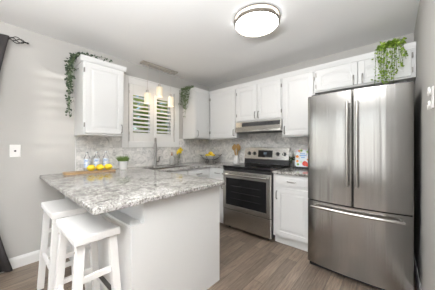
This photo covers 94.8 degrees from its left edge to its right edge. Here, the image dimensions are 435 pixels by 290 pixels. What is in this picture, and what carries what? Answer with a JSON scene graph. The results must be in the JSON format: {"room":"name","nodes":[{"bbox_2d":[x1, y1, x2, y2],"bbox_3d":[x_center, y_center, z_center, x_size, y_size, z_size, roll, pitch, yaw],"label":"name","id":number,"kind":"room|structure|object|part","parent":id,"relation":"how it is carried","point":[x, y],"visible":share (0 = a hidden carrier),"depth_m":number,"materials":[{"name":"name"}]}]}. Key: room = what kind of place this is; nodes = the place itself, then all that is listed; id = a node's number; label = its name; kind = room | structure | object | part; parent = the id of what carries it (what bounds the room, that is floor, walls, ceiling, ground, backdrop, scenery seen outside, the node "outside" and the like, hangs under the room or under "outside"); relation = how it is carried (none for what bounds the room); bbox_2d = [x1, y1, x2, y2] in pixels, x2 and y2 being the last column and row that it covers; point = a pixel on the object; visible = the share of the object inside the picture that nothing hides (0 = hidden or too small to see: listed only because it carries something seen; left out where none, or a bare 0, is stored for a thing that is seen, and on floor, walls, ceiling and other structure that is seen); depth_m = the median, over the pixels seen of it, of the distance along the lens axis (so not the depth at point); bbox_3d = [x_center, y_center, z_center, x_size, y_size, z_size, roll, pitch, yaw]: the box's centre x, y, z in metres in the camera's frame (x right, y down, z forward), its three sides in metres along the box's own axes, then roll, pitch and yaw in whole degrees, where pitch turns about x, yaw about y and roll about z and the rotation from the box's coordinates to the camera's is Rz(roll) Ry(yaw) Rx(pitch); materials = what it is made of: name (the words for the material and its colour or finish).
{"room":"kitchen","nodes":[
{"label":"kitchen","id":0,"kind":"room"},
{"bbox_2d":[0,21,208,258],"bbox_3d":[-2.366,0.020,1.737,0.120,2.440,6.740,0,0,41],"label":"wall","id":1,"kind":"structure","parent":0,"point":[33,103],"depth_m":2.13,"materials":[{"name":"grey paint"}]},
{"bbox_2d":[10,145,20,156],"bbox_3d":[-2.036,0.059,2.012,0.012,0.125,0.078,0,0,41],"label":"wall plate","id":2,"kind":"object","parent":1,"relation":"attached to","point":[15,150],"visible":1,"depth_m":2.01,"materials":[{"name":"white plastic"}]},
{"bbox_2d":[9,36,28,43],"bbox_3d":[-2.881,-1.026,0.971,0.116,0.073,2.871,0,0,41],"label":"curtain rod","id":3,"kind":"object","parent":1,"relation":"attached to","point":[22,42],"visible":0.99,"depth_m":1.97,"materials":[{"name":"black metal"}]},
{"bbox_2d":[0,34,12,271],"bbox_3d":[-2.205,0.083,1.698,0.059,2.256,0.655,0,0,41],"label":"curtain","id":4,"kind":"object","parent":3,"relation":"hanging from","point":[5,266],"visible":1,"depth_m":1.89,"materials":[{"name":"grey fabric"}]},
{"bbox_2d":[0,250,49,272],"bbox_3d":[-2.126,1.184,1.909,0.014,0.112,1.075,0,0,41],"label":"baseboard","id":5,"kind":"structure","parent":1,"relation":"attached to","point":[25,259],"depth_m":2.06,"materials":[{"name":"white"}]},
{"bbox_2d":[75,136,75,170],"bbox_3d":[-1.699,0.106,2.396,0.012,0.436,0.007,0,0,41],"label":"trim","id":6,"kind":"structure","parent":1,"relation":"attached to","point":[75,136],"depth_m":2.39,"materials":[{"name":"white"}]},
{"bbox_2d":[73,54,126,136],"bbox_3d":[-1.421,-0.543,2.430,0.381,0.863,0.488,0,0,41],"label":"upper cabinet","id":7,"kind":"object","parent":1,"relation":"attached to","point":[99,84],"visible":0.99,"depth_m":2.30,"materials":[{"name":"white wood"}]},
{"bbox_2d":[64,52,112,116],"bbox_3d":[-1.502,-0.687,2.254,0.500,0.749,0.299,0,0,12],"label":"trailing ivy","id":8,"kind":"object","parent":7,"relation":"on","point":[73,57],"visible":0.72,"depth_m":2.25,"materials":[{"name":"green plant"}]},
{"bbox_3d":[-1.432,-0.948,2.440,0.352,0.055,0.488,0,0,41],"label":"crown moulding","id":9,"kind":"part","parent":7,"relation":"part of","materials":[{"name":"white wood"}]},
{"bbox_3d":[-1.310,-0.521,2.333,0.019,0.778,0.410,0,0,41],"label":"door","id":10,"kind":"part","parent":7,"relation":"part of","materials":[{"name":"white wood"}]},
{"bbox_2d":[76,136,208,170],"bbox_3d":[-0.938,0.106,3.264,0.008,0.436,2.300,0,0,41],"label":"backsplash","id":11,"kind":"structure","parent":1,"relation":"attached to","point":[192,148],"depth_m":2.94,"materials":[{"name":"stone"}]},
{"bbox_2d":[122,74,179,147],"bbox_3d":[-1.051,-0.480,3.204,0.140,1.030,1.014,0,0,41],"label":"window","id":12,"kind":"structure","parent":1,"relation":"in","point":[127,79],"depth_m":3.10,"materials":[{"name":"white wood"}]},
{"bbox_2d":[129,83,152,141],"bbox_3d":[-1.153,-0.470,3.024,0.050,0.832,0.391,0,0,41],"label":"window shutter","id":13,"kind":"object","parent":12,"relation":"attached to","point":[136,90],"visible":0.9,"depth_m":2.99,"materials":[{"name":"white wood"}]},
{"bbox_3d":[-1.092,-0.470,3.233,0.040,0.840,0.780,0,0,41],"label":"frame","id":14,"kind":"part","parent":12,"relation":"part of","materials":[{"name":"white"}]},
{"bbox_2d":[153,89,173,141],"bbox_3d":[-0.892,-0.470,3.321,0.050,0.832,0.391,0,0,41],"label":"window shutter","id":15,"kind":"object","parent":12,"relation":"attached to","point":[160,137],"visible":0.83,"depth_m":3.30,"materials":[{"name":"white wood"}]},
{"bbox_2d":[183,87,211,139],"bbox_3d":[-0.269,-0.543,3.744,0.379,0.863,0.712,0,0,41],"label":"upper cabinet","id":16,"kind":"object","parent":1,"relation":"attached to","point":[196,119],"visible":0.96,"depth_m":3.50,"materials":[{"name":"white wood"}]},
{"bbox_2d":[178,85,193,116],"bbox_3d":[-0.525,-0.757,3.517,0.301,0.594,0.252,0,0,41],"label":"trailing ivy","id":17,"kind":"object","parent":16,"relation":"on","point":[188,88],"visible":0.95,"depth_m":3.47,"materials":[{"name":"green plant"}]},
{"bbox_3d":[-0.279,-0.948,3.752,0.352,0.055,0.712,0,0,41],"label":"crown moulding","id":18,"kind":"part","parent":16,"relation":"part of","materials":[{"name":"white wood"}]},
{"bbox_3d":[-0.263,-0.521,3.528,0.019,0.778,0.328,0,0,41],"label":"door","id":19,"kind":"part","parent":16,"relation":"part of","materials":[{"name":"white wood"}]},
{"bbox_2d":[0,223,416,289],"bbox_3d":[-0.744,1.290,0.311,4.440,0.100,6.740,0,0,41],"label":"floor","id":20,"kind":"structure","parent":0,"point":[248,261],"depth_m":1.96,"materials":[{"name":"brown wood"}]},
{"bbox_2d":[37,198,91,289],"bbox_3d":[-1.291,0.869,1.684,0.459,0.740,0.292,0,0,41],"label":"bar stool","id":21,"kind":"object","parent":20,"relation":"on","point":[55,209],"visible":0.64,"depth_m":1.62,"materials":[{"name":"white wood"}]},
{"bbox_3d":[-1.505,0.892,1.734,0.071,0.694,0.085,0,0,41],"label":"leg","id":22,"kind":"part","parent":21,"relation":"part of","materials":[{"name":"white wood"}]},
{"bbox_3d":[-1.214,0.892,1.478,0.071,0.694,0.085,0,0,41],"label":"leg","id":23,"kind":"part","parent":21,"relation":"part of","materials":[{"name":"white wood"}]},
{"bbox_3d":[-1.291,0.521,1.684,0.446,0.046,0.236,0,0,41],"label":"seat","id":24,"kind":"part","parent":21,"relation":"part of","materials":[{"name":"white wood"}]},
{"bbox_3d":[-1.368,0.892,1.890,0.071,0.694,0.085,0,0,41],"label":"leg","id":25,"kind":"part","parent":21,"relation":"part of","materials":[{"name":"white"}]},
{"bbox_3d":[-1.077,0.892,1.634,0.071,0.694,0.085,0,0,41],"label":"leg","id":26,"kind":"part","parent":21,"relation":"part of","materials":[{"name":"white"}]},
{"bbox_2d":[54,212,120,289],"bbox_3d":[-0.839,0.869,1.284,0.459,0.740,0.292,0,0,41],"label":"bar stool","id":27,"kind":"object","parent":20,"relation":"on","point":[80,230],"visible":0.98,"depth_m":1.23,"materials":[{"name":"white wood"}]},
{"bbox_3d":[-1.053,0.892,1.334,0.071,0.694,0.085,0,0,41],"label":"leg","id":28,"kind":"part","parent":27,"relation":"part of","materials":[{"name":"white wood"}]},
{"bbox_3d":[-0.762,0.892,1.078,0.071,0.694,0.085,0,0,41],"label":"leg","id":29,"kind":"part","parent":27,"relation":"part of","materials":[{"name":"white wood"}]},
{"bbox_3d":[-0.839,0.521,1.284,0.446,0.046,0.236,0,0,41],"label":"seat","id":30,"kind":"part","parent":27,"relation":"part of","materials":[{"name":"white wood"}]},
{"bbox_3d":[-0.916,0.892,1.490,0.071,0.694,0.085,0,0,41],"label":"leg","id":31,"kind":"part","parent":27,"relation":"part of","materials":[{"name":"white wood"}]},
{"bbox_3d":[-0.768,0.931,1.365,0.330,0.004,0.026,0,0,41],"label":"foot plate","id":32,"kind":"part","parent":27,"relation":"part of","materials":[{"name":"grey metal"}]},
{"bbox_3d":[-0.625,0.892,1.234,0.071,0.694,0.085,0,0,41],"label":"leg","id":33,"kind":"part","parent":27,"relation":"part of","materials":[{"name":"white wood"}]},
{"bbox_2d":[65,186,219,289],"bbox_3d":[-0.878,0.800,2.077,1.663,0.878,0.824,0,0,41],"label":"base cabinet","id":34,"kind":"object","parent":20,"relation":"on","point":[172,243],"visible":0.45,"depth_m":1.47,"materials":[{"name":"white wood"}]},
{"bbox_3d":[-1.126,0.878,1.800,1.629,0.721,0.080,0,0,41],"label":"panel","id":35,"kind":"part","parent":34,"relation":"part of","materials":[{"name":"white wood"}]},
{"bbox_3d":[-0.260,0.800,1.535,0.019,0.878,0.824,0,0,41],"label":"panel","id":36,"kind":"part","parent":34,"relation":"part of","materials":[{"name":"white wood"}]},
{"bbox_2d":[172,167,209,177],"bbox_3d":[-0.455,0.800,3.318,0.661,0.878,1.597,0,0,41],"label":"base cabinet","id":37,"kind":"object","parent":20,"relation":"on","point":[202,172],"visible":0.18,"depth_m":3.06,"materials":[{"name":"white"}]},
{"bbox_2d":[40,161,233,214],"bbox_3d":[-0.406,0.343,2.572,1.717,0.034,2.634,0,0,41],"label":"countertop","id":38,"kind":"structure","parent":37,"relation":"on","point":[102,192],"depth_m":1.61,"materials":[{"name":"stone"}]},
{"bbox_2d":[63,168,115,174],"bbox_3d":[-1.503,0.315,2.370,0.520,0.022,0.160,0,0,-43],"label":"serving board","id":39,"kind":"object","parent":38,"relation":"on","point":[111,169],"visible":0.88,"depth_m":2.29,"materials":[{"name":"brown wood"}]},
{"bbox_2d":[84,152,89,170],"bbox_3d":[-1.549,0.191,2.375,0.067,0.224,0.067,0,0,41],"label":"bottle","id":40,"kind":"object","parent":39,"relation":"on","point":[87,157],"visible":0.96,"depth_m":2.35,"materials":[{"name":"clear glass"}]},
{"bbox_2d":[87,165,95,170],"bbox_3d":[-1.474,0.266,2.334,0.079,0.074,0.081,0,0,36],"label":"lemon","id":41,"kind":"object","parent":39,"relation":"on","point":[89,167],"visible":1,"depth_m":2.31,"materials":[{"name":"yellow food"}]},
{"bbox_2d":[93,151,99,169],"bbox_3d":[-1.475,0.191,2.443,0.067,0.224,0.067,0,0,41],"label":"bottle","id":42,"kind":"object","parent":39,"relation":"on","point":[96,160],"visible":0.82,"depth_m":2.42,"materials":[{"name":"clear glass"}]},
{"bbox_2d":[96,164,103,169],"bbox_3d":[-1.408,0.266,2.395,0.081,0.074,0.079,0,0,28],"label":"lemon","id":43,"kind":"object","parent":39,"relation":"on","point":[99,166],"visible":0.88,"depth_m":2.37,"materials":[{"name":"yellow food"}]},
{"bbox_2d":[103,151,108,168],"bbox_3d":[-1.402,0.191,2.511,0.067,0.224,0.067,0,0,41],"label":"bottle","id":44,"kind":"object","parent":39,"relation":"on","point":[105,157],"visible":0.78,"depth_m":2.49,"materials":[{"name":"clear glass"}]},
{"bbox_2d":[104,164,112,169],"bbox_3d":[-1.342,0.266,2.456,0.081,0.074,0.079,0,0,10],"label":"lemon","id":45,"kind":"object","parent":39,"relation":"on","point":[107,166],"visible":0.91,"depth_m":2.43,"materials":[{"name":"yellow food"}]},
{"bbox_2d":[116,156,128,169],"bbox_3d":[-1.257,0.226,2.669,0.184,0.199,0.174,0,0,21],"label":"potted plant","id":46,"kind":"object","parent":38,"relation":"on","point":[122,161],"visible":1,"depth_m":2.63,"materials":[{"name":"green plant"}]},
{"bbox_3d":[-1.257,0.270,2.666,0.116,0.112,0.116,0,0,41],"label":"pot","id":47,"kind":"part","parent":46,"relation":"part of","materials":[{"name":"white ceramic"}]},
{"bbox_2d":[154,138,159,165],"bbox_3d":[-0.947,0.107,3.055,0.085,0.437,0.233,0,0,-4],"label":"kitchen faucet","id":48,"kind":"object","parent":38,"relation":"on","point":[155,139],"visible":1,"depth_m":3.11,"materials":[{"name":"silver metal"}]},
{"bbox_3d":[-0.948,0.107,3.047,0.053,0.437,0.212,0,0,-15],"label":"spout","id":49,"kind":"part","parent":48,"relation":"part of","materials":[{"name":"silver metal"}]},
{"bbox_2d":[152,166,182,169],"bbox_3d":[-0.738,0.455,3.022,0.400,0.190,0.730,0,0,41],"label":"sink","id":50,"kind":"object","parent":38,"relation":"in","point":[175,166],"visible":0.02,"depth_m":3.22,"materials":[{"name":"metal"}]},
{"bbox_2d":[170,152,173,164],"bbox_3d":[-0.762,0.226,3.343,0.075,0.200,0.075,0,0,4],"label":"soap dispenser","id":51,"kind":"object","parent":38,"relation":"on","point":[171,157],"visible":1,"depth_m":3.31,"materials":[{"name":"white"}]},
{"bbox_2d":[170,156,173,164],"bbox_3d":[-0.762,0.251,3.343,0.076,0.150,0.076,0,0,41],"label":"bottle","id":52,"kind":"object","parent":51,"relation":"attached to","point":[171,158],"depth_m":3.31,"materials":[{"name":"white"}]},
{"bbox_2d":[176,147,182,163],"bbox_3d":[-0.656,0.181,3.448,0.079,0.289,0.132,0,0,41],"label":"flower vase","id":53,"kind":"object","parent":38,"relation":"on","point":[180,149],"visible":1,"depth_m":3.43,"materials":[{"name":"clear glass"}]},
{"bbox_2d":[200,154,221,162],"bbox_3d":[-0.127,0.249,3.763,0.433,0.152,0.433,0,0,41],"label":"fruit stand","id":54,"kind":"object","parent":38,"relation":"on","point":[210,157],"visible":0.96,"depth_m":3.65,"materials":[{"name":"grey metal"}]},
{"bbox_3d":[-0.127,0.234,3.763,0.370,0.067,0.370,0,0,41],"label":"dish","id":55,"kind":"part","parent":54,"relation":"part of","materials":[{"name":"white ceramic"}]},
{"bbox_2d":[233,155,238,163],"bbox_3d":[0.332,0.253,3.520,0.110,0.145,0.110,0,0,41],"label":"utensil holder","id":56,"kind":"object","parent":38,"relation":"on","point":[236,158],"visible":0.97,"depth_m":3.48,"materials":[{"name":"white ceramic"}]},
{"bbox_3d":[-0.599,0.440,2.717,0.019,0.130,0.475,0,0,41],"label":"drawer","id":57,"kind":"part","parent":37,"relation":"part of","materials":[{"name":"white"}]},
{"bbox_3d":[-0.291,0.440,3.068,0.019,0.130,0.440,0,0,41],"label":"drawer","id":58,"kind":"part","parent":37,"relation":"part of","materials":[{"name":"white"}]},
{"bbox_2d":[210,167,223,222],"bbox_3d":[0.184,0.800,3.380,0.320,0.878,0.661,0,0,41],"label":"base cabinet","id":59,"kind":"object","parent":20,"relation":"on","point":[215,173],"visible":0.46,"depth_m":3.12,"materials":[{"name":"white wood"}]},
{"bbox_3d":[0.008,0.440,3.151,0.270,0.130,0.019,0,0,41],"label":"drawer","id":60,"kind":"part","parent":59,"relation":"part of","materials":[{"name":"white"}]},
{"bbox_3d":[0.008,0.820,3.151,0.270,0.590,0.019,0,0,41],"label":"door","id":61,"kind":"part","parent":59,"relation":"part of","materials":[{"name":"white wood"}]},
{"bbox_2d":[222,147,290,240],"bbox_3d":[0.569,0.640,2.980,0.779,1.200,0.734,0,0,41],"label":"range","id":62,"kind":"object","parent":20,"relation":"on","point":[248,187],"visible":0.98,"depth_m":2.76,"materials":[{"name":"grey metal"}]},
{"bbox_3d":[0.350,0.425,2.731,0.715,0.023,0.070,0,0,41],"label":"handle","id":63,"kind":"part","parent":62,"relation":"part of","materials":[{"name":"silver metal"}]},
{"bbox_3d":[0.386,1.063,2.772,0.767,0.243,0.032,0,0,41],"label":"storage drawer","id":64,"kind":"part","parent":62,"relation":"part of","materials":[{"name":"metal"}]},
{"bbox_3d":[0.384,0.656,2.769,0.767,0.557,0.038,0,0,41],"label":"oven door","id":65,"kind":"part","parent":62,"relation":"part of","materials":[{"name":"metal"}]},
{"bbox_3d":[0.387,0.357,2.772,0.771,0.031,0.030,0,0,41],"label":"trim","id":66,"kind":"part","parent":62,"relation":"part of","materials":[{"name":"black plastic"}]},
{"bbox_2d":[223,163,288,171],"bbox_3d":[0.561,0.321,2.972,0.779,0.038,0.580,0,0,41],"label":"cooktop","id":67,"kind":"object","parent":62,"relation":"in","point":[244,167],"depth_m":2.83,"materials":[{"name":"black glass"}]},
{"bbox_3d":[0.783,0.266,3.224,0.775,0.072,0.083,0,0,41],"label":"vent rail","id":68,"kind":"part","parent":62,"relation":"part of","materials":[{"name":"black plastic"}]},
{"bbox_3d":[0.782,0.135,3.223,0.775,0.190,0.087,0,0,41],"label":"control panel","id":69,"kind":"part","parent":62,"relation":"part of","materials":[{"name":"metal"}]},
{"bbox_2d":[273,174,308,251],"bbox_3d":[1.072,0.800,2.600,0.470,0.878,0.661,0,0,41],"label":"base cabinet","id":70,"kind":"object","parent":20,"relation":"on","point":[290,193],"visible":0.7,"depth_m":2.38,"materials":[{"name":"white wood"}]},
{"bbox_2d":[272,167,307,176],"bbox_3d":[1.075,0.343,2.603,0.473,0.034,0.634,0,0,41],"label":"countertop","id":71,"kind":"structure","parent":70,"relation":"on","point":[286,171],"depth_m":2.46,"materials":[{"name":"stone"}]},
{"bbox_2d":[288,150,295,167],"bbox_3d":[1.063,0.198,2.872,0.114,0.254,0.124,0,0,25],"label":"flower vase","id":72,"kind":"object","parent":71,"relation":"on","point":[291,153],"visible":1,"depth_m":2.85,"materials":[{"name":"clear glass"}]},
{"bbox_2d":[295,166,307,168],"bbox_3d":[1.179,0.250,2.770,0.170,0.150,0.124,0,0,36],"label":"book stand","id":73,"kind":"object","parent":71,"relation":"on","point":[296,167],"visible":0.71,"depth_m":2.73,"materials":[{"name":"black plastic"}]},
{"bbox_2d":[295,149,307,166],"bbox_3d":[1.178,0.177,2.769,0.190,0.244,0.077,0,0,36],"label":"cookbook","id":74,"kind":"object","parent":73,"relation":"on","point":[301,158],"visible":0.91,"depth_m":2.77,"materials":[{"name":"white paper"}]},
{"bbox_3d":[0.886,0.440,2.380,0.427,0.130,0.019,0,0,41],"label":"drawer","id":75,"kind":"part","parent":70,"relation":"part of","materials":[{"name":"white wood"}]},
{"bbox_3d":[0.886,0.820,2.380,0.427,0.590,0.019,0,0,41],"label":"door","id":76,"kind":"part","parent":70,"relation":"part of","materials":[{"name":"white wood"}]},
{"bbox_2d":[308,81,413,289],"bbox_3d":[1.455,0.364,2.068,0.784,1.752,0.898,0,0,41],"label":"refrigerator","id":77,"kind":"object","parent":20,"relation":"on","point":[361,140],"visible":1,"depth_m":1.72,"materials":[{"name":"grey metal"}]},
{"bbox_3d":[1.089,0.029,1.951,0.389,1.043,0.113,0,0,41],"label":"door","id":78,"kind":"part","parent":77,"relation":"part of","materials":[{"name":"metal"}]},
{"bbox_3d":[1.152,-0.007,1.778,0.024,0.756,0.063,0,0,41],"label":"handle","id":79,"kind":"part","parent":77,"relation":"part of","materials":[{"name":"silver metal"}]},
{"bbox_3d":[1.206,-0.007,1.730,0.024,0.756,0.063,0,0,41],"label":"handle","id":80,"kind":"part","parent":77,"relation":"part of","materials":[{"name":"silver metal"}]},
{"bbox_3d":[1.189,0.605,1.766,0.688,0.025,0.091,0,0,41],"label":"handle","id":81,"kind":"part","parent":77,"relation":"part of","materials":[{"name":"silver metal"}]},
{"bbox_3d":[1.237,0.873,1.821,0.784,0.625,0.113,0,0,41],"label":"freezer drawer","id":82,"kind":"part","parent":77,"relation":"part of","materials":[{"name":"metal"}]},
{"bbox_3d":[1.386,0.029,1.690,0.389,1.043,0.113,0,0,41],"label":"door","id":83,"kind":"part","parent":77,"relation":"part of","materials":[{"name":"metal"}]},
{"bbox_2d":[0,0,419,86],"bbox_3d":[-0.744,-1.250,0.311,4.440,0.100,6.740,0,0,41],"label":"ceiling","id":84,"kind":"structure","parent":0,"point":[199,40],"depth_m":2.04,"materials":[{"name":"white paint"}]},
{"bbox_2d":[140,60,177,106],"bbox_3d":[-0.888,-0.905,3.087,0.110,0.590,0.610,0,0,41],"label":"pendant fixture","id":85,"kind":"object","parent":84,"relation":"hanging from","point":[159,90],"visible":1,"depth_m":3.04,"materials":[{"name":"beige glass"}]},
{"bbox_3d":[-1.026,-0.685,2.929,0.092,0.150,0.092,0,0,41],"label":"lamp shade","id":86,"kind":"part","parent":85,"relation":"part of","materials":[{"name":"beige glass"}]},
{"bbox_3d":[-0.894,-0.815,3.079,0.092,0.150,0.092,0,0,41],"label":"lamp shade","id":87,"kind":"part","parent":85,"relation":"part of","materials":[{"name":"beige glass"}]},
{"bbox_3d":[-0.756,-0.700,3.237,0.092,0.150,0.092,0,0,41],"label":"lamp shade","id":88,"kind":"part","parent":85,"relation":"part of","materials":[{"name":"beige glass"}]},
{"bbox_2d":[234,3,279,36],"bbox_3d":[0.372,-1.163,1.900,0.430,0.071,0.430,0,0,41],"label":"ceiling light","id":89,"kind":"object","parent":84,"relation":"attached to","point":[258,19],"visible":1,"depth_m":1.82,"materials":[{"name":"silver metal"}]},
{"bbox_2d":[236,11,277,35],"bbox_3d":[0.372,-1.146,1.900,0.394,0.036,0.394,0,0,41],"label":"diffuser","id":90,"kind":"object","parent":89,"relation":"attached to","point":[248,23],"depth_m":1.85,"materials":[{"name":"white"}]},
{"bbox_2d":[209,33,413,162],"bbox_3d":[1.047,0.020,3.144,3.150,2.440,0.120,0,0,41],"label":"wall","id":91,"kind":"structure","parent":0,"point":[410,37],"depth_m":2.80,"materials":[{"name":"grey paint"}]},
{"bbox_2d":[209,85,246,138],"bbox_3d":[0.175,-0.543,3.574,0.610,0.863,0.381,0,0,41],"label":"upper cabinet","id":92,"kind":"object","parent":91,"relation":"attached to","point":[223,102],"visible":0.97,"depth_m":3.43,"materials":[{"name":"white wood"}]},
{"bbox_3d":[0.185,-0.948,3.585,0.610,0.055,0.352,0,0,41],"label":"crown moulding","id":93,"kind":"part","parent":92,"relation":"part of","materials":[{"name":"white wood"}]},
{"bbox_3d":[0.087,-0.521,3.454,0.550,0.778,0.019,0,0,41],"label":"door","id":94,"kind":"part","parent":92,"relation":"part of","materials":[{"name":"white wood"}]},
{"bbox_2d":[209,132,307,166],"bbox_3d":[0.651,-0.018,3.406,2.190,0.684,0.008,0,0,41],"label":"backsplash","id":95,"kind":"structure","parent":91,"relation":"attached to","point":[274,140],"depth_m":3.44,"materials":[{"name":"stone"}]},
{"bbox_2d":[236,74,281,122],"bbox_3d":[0.695,-0.668,3.117,0.770,0.613,0.381,0,0,41],"label":"upper cabinet","id":96,"kind":"object","parent":91,"relation":"attached to","point":[260,99],"visible":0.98,"depth_m":2.96,"materials":[{"name":"white wood"}]},
{"bbox_3d":[0.458,-0.646,3.129,0.366,0.528,0.019,0,0,41],"label":"door","id":97,"kind":"part","parent":96,"relation":"part of","materials":[{"name":"white wood"}]},
{"bbox_2d":[235,119,281,133],"bbox_3d":[0.691,-0.277,3.112,0.762,0.166,0.373,0,0,41],"label":"range hood","id":98,"kind":"object","parent":96,"relation":"attached to","point":[275,125],"visible":0.94,"depth_m":2.96,"materials":[{"name":"metal"}]},
{"bbox_3d":[0.705,-0.948,3.128,0.770,0.055,0.352,0,0,41],"label":"crown moulding","id":99,"kind":"part","parent":96,"relation":"part of","materials":[{"name":"white wood"}]},
{"bbox_3d":[0.738,-0.646,2.882,0.368,0.528,0.019,0,0,41],"label":"door","id":100,"kind":"part","parent":96,"relation":"part of","materials":[{"name":"white wood"}]},
{"bbox_2d":[282,66,316,137],"bbox_3d":[1.143,-0.543,2.724,0.418,0.863,0.381,0,0,41],"label":"upper cabinet","id":101,"kind":"object","parent":91,"relation":"attached to","point":[297,85],"visible":0.7,"depth_m":2.61,"materials":[{"name":"white wood"}]},
{"bbox_3d":[1.153,-0.948,2.735,0.418,0.055,0.352,0,0,41],"label":"crown moulding","id":102,"kind":"part","parent":101,"relation":"part of","materials":[{"name":"white wood"}]},
{"bbox_2d":[315,41,415,94],"bbox_3d":[1.636,-0.810,2.291,0.891,0.330,0.381,0,0,41],"label":"upper cabinet","id":103,"kind":"object","parent":91,"relation":"attached to","point":[355,72],"visible":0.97,"depth_m":2.16,"materials":[{"name":"white wood"}]},
{"bbox_3d":[1.375,-0.785,2.323,0.417,0.250,0.019,0,0,41],"label":"door","id":104,"kind":"part","parent":103,"relation":"part of","materials":[{"name":"white wood"}]},
{"bbox_3d":[1.646,-0.948,2.301,0.891,0.055,0.352,0,0,41],"label":"crown moulding","id":105,"kind":"part","parent":103,"relation":"part of","materials":[{"name":"white wood"}]},
{"bbox_3d":[1.693,-0.785,2.043,0.415,0.250,0.019,0,0,41],"label":"door","id":106,"kind":"part","parent":103,"relation":"part of","materials":[{"name":"white wood"}]},
{"bbox_2d":[371,37,407,84],"bbox_3d":[1.732,-0.832,2.022,0.285,0.465,0.215,0,0,41],"label":"trailing plant","id":107,"kind":"object","parent":103,"relation":"on","point":[395,43],"visible":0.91,"depth_m":1.97,"materials":[{"name":"green plant"}]},
{"bbox_2d":[414,0,434,289],"bbox_3d":[1.337,0.020,1.179,0.120,2.440,2.450,0,0,41],"label":"wall","id":108,"kind":"structure","parent":0,"point":[424,31],"depth_m":1.41,"materials":[{"name":"grey paint"}]},
{"bbox_2d":[414,254,421,289],"bbox_3d":[1.280,1.184,1.216,0.014,0.112,2.430,0,0,41],"label":"baseboard","id":109,"kind":"structure","parent":108,"relation":"attached to","point":[417,280],"depth_m":1.75,"materials":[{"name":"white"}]},
{"bbox_2d":[427,86,433,109],"bbox_3d":[1.180,-0.260,1.109,0.020,0.130,0.078,0,0,41],"label":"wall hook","id":110,"kind":"object","parent":108,"relation":"attached to","point":[430,90],"visible":1,"depth_m":1.10,"materials":[{"name":"white plastic"}]},
{"bbox_3d":[1.176,-0.260,1.094,0.007,0.120,0.050,0,0,41],"label":"plate","id":111,"kind":"part","parent":110,"relation":"part of","materials":[{"name":"white plastic"}]},
{"label":"outside","id":112,"kind":"structure","parent":0,"visible":0},
{"bbox_3d":[-11.494,1.440,14.082,29.870,0.100,36.000,0,0,41],"label":"ground","id":113,"kind":"structure","parent":112,"visible":0},
{"bbox_2d":[133,95,167,133],"bbox_3d":[-2.046,-0.389,6.585,3.122,3.567,3.056,0,0,41],"label":"tree","id":114,"kind":"object","parent":113,"relation":"on","point":[135,99],"visible":0.22,"depth_m":5.88,"materials":[{"name":"green plant"}]}
]}

